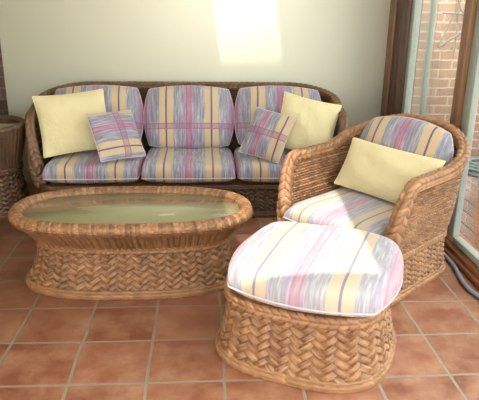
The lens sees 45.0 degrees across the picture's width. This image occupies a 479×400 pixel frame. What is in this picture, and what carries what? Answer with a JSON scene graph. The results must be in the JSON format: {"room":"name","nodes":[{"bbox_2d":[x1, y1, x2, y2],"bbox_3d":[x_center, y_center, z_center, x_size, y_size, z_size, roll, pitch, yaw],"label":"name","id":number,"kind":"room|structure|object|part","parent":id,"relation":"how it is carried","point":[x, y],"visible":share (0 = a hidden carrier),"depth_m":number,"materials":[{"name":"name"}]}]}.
{"room":"sunroom","nodes":[
{"label":"sunroom","id":0,"kind":"room"},
{"bbox_2d":[0,0,390,180],"bbox_3d":[-0.240,-1.509,4.572,3.220,2.750,0.200,0,19,-3],"label":"wall","id":1,"kind":"structure","parent":0,"point":[338,47],"depth_m":4.55,"materials":[{"name":"beige paint"}]},
{"bbox_2d":[0,44,8,114],"bbox_3d":[-2.366,-1.492,4.441,1.040,2.750,0.202,0,19,-3],"label":"trim","id":2,"kind":"structure","parent":1,"relation":"attached to","point":[3,97],"depth_m":4.58,"materials":[{"name":"wood"}]},
{"bbox_2d":[380,0,478,266],"bbox_3d":[1.433,-0.479,1.577,0.120,2.640,6.316,0,19,-3],"label":"door","id":3,"kind":"structure","parent":1,"relation":"in","point":[405,16],"depth_m":3.88,"materials":[{"name":"brown wood"}]},
{"bbox_3d":[1.262,-1.433,4.391,0.105,2.640,0.128,0,19,-3],"label":"jamb post","id":4,"kind":"part","parent":3,"relation":"part of","materials":[{"name":"brown wood"}]},
{"bbox_3d":[1.294,-1.206,3.688,0.006,2.540,0.886,0,19,-3],"label":"glass pane","id":5,"kind":"part","parent":3,"relation":"part of","materials":[{"name":"white"}]},
{"bbox_3d":[1.308,-1.040,3.229,0.080,2.640,0.085,0,19,-3],"label":"wood post","id":6,"kind":"part","parent":3,"relation":"part of","materials":[{"name":"brown wood"}]},
{"bbox_3d":[1.327,0.295,3.339,0.050,0.038,0.360,0,19,-3],"label":"rail","id":7,"kind":"part","parent":3,"relation":"part of","materials":[{"name":"brown wood"}]},
{"bbox_3d":[1.382,-0.936,2.925,0.006,2.560,0.361,0,19,-3],"label":"glass pane","id":8,"kind":"part","parent":3,"relation":"part of","materials":[{"name":"white"}]},
{"bbox_2d":[443,232,478,288],"bbox_3d":[1.419,0.802,2.002,0.175,0.060,6.100,0,19,-3],"label":"trim","id":9,"kind":"structure","parent":1,"relation":"attached to","point":[462,261],"depth_m":3.32,"materials":[{"name":"brown wood"}]},
{"bbox_2d":[0,180,478,399],"bbox_3d":[-0.604,0.884,1.965,4.220,0.120,6.420,0,19,-3],"label":"floor","id":10,"kind":"structure","parent":0,"point":[52,348],"depth_m":2.53,"materials":[{"name":"tile"}]},
{"bbox_2d":[0,115,29,219],"bbox_3d":[-1.798,-0.234,4.069,0.645,0.632,0.643,10,21,26],"label":"end table","id":11,"kind":"object","parent":10,"relation":"on","point":[13,187],"visible":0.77,"depth_m":3.96,"materials":[{"name":"brown wicker"}]},
{"bbox_3d":[-1.801,0.041,4.163,0.597,0.051,0.597,0,19,-3],"label":"foot rail","id":12,"kind":"part","parent":11,"relation":"part of","materials":[{"name":"brown wicker"}]},
{"bbox_3d":[-1.794,-0.509,3.977,0.563,0.008,0.563,0,19,-3],"label":"glass","id":13,"kind":"part","parent":11,"relation":"part of","materials":[{"name":"white"}]},
{"bbox_2d":[7,186,253,299],"bbox_3d":[-0.564,0.217,3.111,1.275,0.422,0.690,0,19,-3],"label":"coffee table","id":14,"kind":"object","parent":10,"relation":"on","point":[112,242],"visible":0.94,"depth_m":2.93,"materials":[{"name":"wicker"}]},
{"bbox_3d":[-0.566,0.393,3.171,1.167,0.051,0.577,0,19,-3],"label":"foot rail","id":15,"kind":"part","parent":14,"relation":"part of","materials":[{"name":"wicker"}]},
{"bbox_3d":[-0.561,0.042,3.051,1.162,0.008,0.572,0,19,-3],"label":"glass","id":16,"kind":"part","parent":14,"relation":"part of","materials":[{"name":"white"}]},
{"bbox_2d":[24,81,347,217],"bbox_3d":[-0.366,-0.404,4.307,2.253,0.837,0.883,0,19,-3],"label":"wicker sofa","id":17,"kind":"object","parent":10,"relation":"on","point":[263,196],"visible":0.26,"depth_m":4.06,"materials":[{"name":"wicker"}]},
{"bbox_2d":[42,149,145,183],"bbox_3d":[-1.019,-0.261,4.163,0.654,0.156,0.613,0,19,-3],"label":"seat cushion","id":18,"kind":"object","parent":17,"relation":"on","point":[81,167],"visible":0.78,"depth_m":3.89,"materials":[{"name":"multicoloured fabric"}]},
{"bbox_2d":[32,89,105,157],"bbox_3d":[-1.164,-0.546,4.078,0.512,0.429,0.227,-8,20,-24],"label":"throw pillow","id":19,"kind":"object","parent":18,"relation":"on","point":[65,128],"visible":0.84,"depth_m":4.01,"materials":[{"name":"yellow fabric"}]},
{"bbox_2d":[55,85,143,139],"bbox_3d":[-1.053,-0.617,4.304,0.678,0.454,0.242,0,19,-1],"label":"cushion","id":20,"kind":"object","parent":18,"relation":"on","point":[116,98],"visible":0.39,"depth_m":4.26,"materials":[{"name":"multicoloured fabric"}]},
{"bbox_2d":[86,110,145,161],"bbox_3d":[-0.848,-0.447,3.984,0.347,0.306,0.226,-13,23,-35],"label":"throw pillow","id":21,"kind":"object","parent":18,"relation":"on","point":[115,134],"visible":1,"depth_m":3.93,"materials":[{"name":"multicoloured fabric"}]},
{"bbox_2d":[141,147,234,182],"bbox_3d":[-0.363,-0.266,4.203,0.654,0.156,0.613,0,19,-3],"label":"seat cushion","id":22,"kind":"object","parent":17,"relation":"on","point":[166,165],"visible":0.98,"depth_m":3.94,"materials":[{"name":"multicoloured fabric"}]},
{"bbox_2d":[144,85,233,148],"bbox_3d":[-0.378,-0.621,4.341,0.677,0.454,0.242,1,19,-1],"label":"cushion","id":23,"kind":"object","parent":22,"relation":"on","point":[181,116],"visible":1,"depth_m":4.27,"materials":[{"name":"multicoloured fabric"}]},
{"bbox_2d":[234,147,292,181],"bbox_3d":[0.292,-0.271,4.243,0.654,0.156,0.613,0,19,-3],"label":"seat cushion","id":24,"kind":"object","parent":17,"relation":"on","point":[248,167],"visible":0.4,"depth_m":3.96,"materials":[{"name":"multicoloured fabric"}]},
{"bbox_2d":[238,107,296,162],"bbox_3d":[0.194,-0.457,4.055,0.351,0.339,0.207,11,21,27],"label":"throw pillow","id":25,"kind":"object","parent":24,"relation":"on","point":[268,132],"visible":1,"depth_m":4.01,"materials":[{"name":"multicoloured fabric"}]},
{"bbox_2d":[234,86,320,144],"bbox_3d":[0.297,-0.627,4.387,0.677,0.454,0.242,1,19,0],"label":"cushion","id":26,"kind":"object","parent":24,"relation":"on","point":[270,98],"visible":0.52,"depth_m":4.32,"materials":[{"name":"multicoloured fabric"}]},
{"bbox_2d":[281,92,341,149],"bbox_3d":[0.480,-0.533,4.133,0.495,0.449,0.190,2,19,4],"label":"throw pillow","id":27,"kind":"object","parent":24,"relation":"on","point":[315,122],"visible":0.7,"depth_m":4.09,"materials":[{"name":"yellow fabric"}]},
{"bbox_3d":[-0.369,-0.023,4.407,2.158,0.051,0.828,0,19,-3],"label":"foot rail","id":28,"kind":"part","parent":17,"relation":"part of","materials":[{"name":"brown wicker"}]},
{"bbox_2d":[215,275,395,393],"bbox_3d":[0.301,0.479,2.547,0.769,0.309,0.729,8,20,20],"label":"wicker ottoman","id":29,"kind":"object","parent":10,"relation":"on","point":[331,354],"visible":0.56,"depth_m":2.26,"materials":[{"name":"brown wicker"}]},
{"bbox_3d":[0.300,0.601,2.588,0.768,0.051,0.727,8,20,20],"label":"foot rail","id":30,"kind":"part","parent":29,"relation":"part of","materials":[{"name":"wicker"}]},
{"bbox_2d":[227,221,403,316],"bbox_3d":[0.330,0.269,2.455,0.706,0.164,0.706,8,20,20],"label":"cushion","id":31,"kind":"object","parent":29,"relation":"on","point":[303,267],"visible":1,"depth_m":2.26,"materials":[{"name":"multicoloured fabric"}]},
{"bbox_2d":[276,113,469,306],"bbox_3d":[0.737,-0.011,3.211,0.939,0.823,0.811,-17,25,-42],"label":"wicker armchair","id":32,"kind":"object","parent":10,"relation":"on","point":[420,218],"visible":0.49,"depth_m":3.08,"materials":[{"name":"wicker"}]},
{"bbox_2d":[283,187,394,235],"bbox_3d":[0.672,0.082,3.176,0.696,0.167,0.616,-17,25,-42],"label":"seat cushion","id":33,"kind":"object","parent":32,"relation":"on","point":[343,206],"visible":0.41,"depth_m":3.05,"materials":[{"name":"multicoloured fabric"}]},
{"bbox_2d":[334,137,445,203],"bbox_3d":[0.806,-0.149,3.183,0.176,0.278,0.615,-15,24,-39],"label":"lumbar pillow","id":34,"kind":"object","parent":33,"relation":"on","point":[380,171],"visible":0.8,"depth_m":3.15,"materials":[{"name":"yellow fabric"}]},
{"bbox_2d":[359,116,453,166],"bbox_3d":[0.918,-0.245,3.299,0.223,0.434,0.608,-16,25,-40],"label":"cushion","id":35,"kind":"object","parent":33,"relation":"on","point":[412,135],"visible":0.44,"depth_m":3.20,"materials":[{"name":"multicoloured fabric"}]},
{"bbox_3d":[0.714,0.360,3.318,0.890,0.051,0.740,-17,25,-42],"label":"foot rail","id":36,"kind":"part","parent":32,"relation":"part of","materials":[{"name":"wicker"}]},
{"bbox_2d":[444,252,478,298],"bbox_3d":[1.249,0.580,2.709,0.068,0.022,2.200,0,19,-3],"label":"hose","id":37,"kind":"object","parent":10,"relation":"on","point":[446,256],"visible":0.58,"depth_m":3.15,"materials":[{"name":"grey rubber"}]},
{"bbox_2d":[459,174,478,248],"bbox_3d":[3.105,0.774,2.523,3.243,0.040,7.100,0,19,-3],"label":"patio floor","id":38,"kind":"structure","parent":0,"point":[469,206],"depth_m":4.50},
{"bbox_2d":[468,157,478,176],"bbox_3d":[2.353,-0.309,5.419,0.507,0.136,0.403,0,19,-3],"label":"garden hose","id":39,"kind":"object","parent":38,"relation":"on","point":[473,169],"visible":0.7,"depth_m":5.34,"materials":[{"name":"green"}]},
{"label":"outside","id":40,"kind":"structure","parent":0,"visible":0},
{"bbox_3d":[-0.020,1.557,0.527,50.000,0.140,50.000,0,19,-3],"label":"ground","id":41,"kind":"structure","parent":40,"visible":0},
{"bbox_2d":[411,0,478,157],"bbox_3d":[3.108,-2.028,5.460,3.500,3.555,0.250,0,19,-3],"label":"wall","id":42,"kind":"structure","parent":41,"relation":"on","point":[443,68],"depth_m":5.51,"materials":[{"name":"brick"}]},
{"bbox_2d":[437,0,463,58],"bbox_3d":[1.991,-1.651,5.347,0.305,0.666,0.072,0,19,-3],"label":"wall bracket","id":43,"kind":"object","parent":42,"relation":"attached to","point":[459,1],"visible":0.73,"depth_m":5.34,"materials":[{"name":"grey metal"}]}
]}

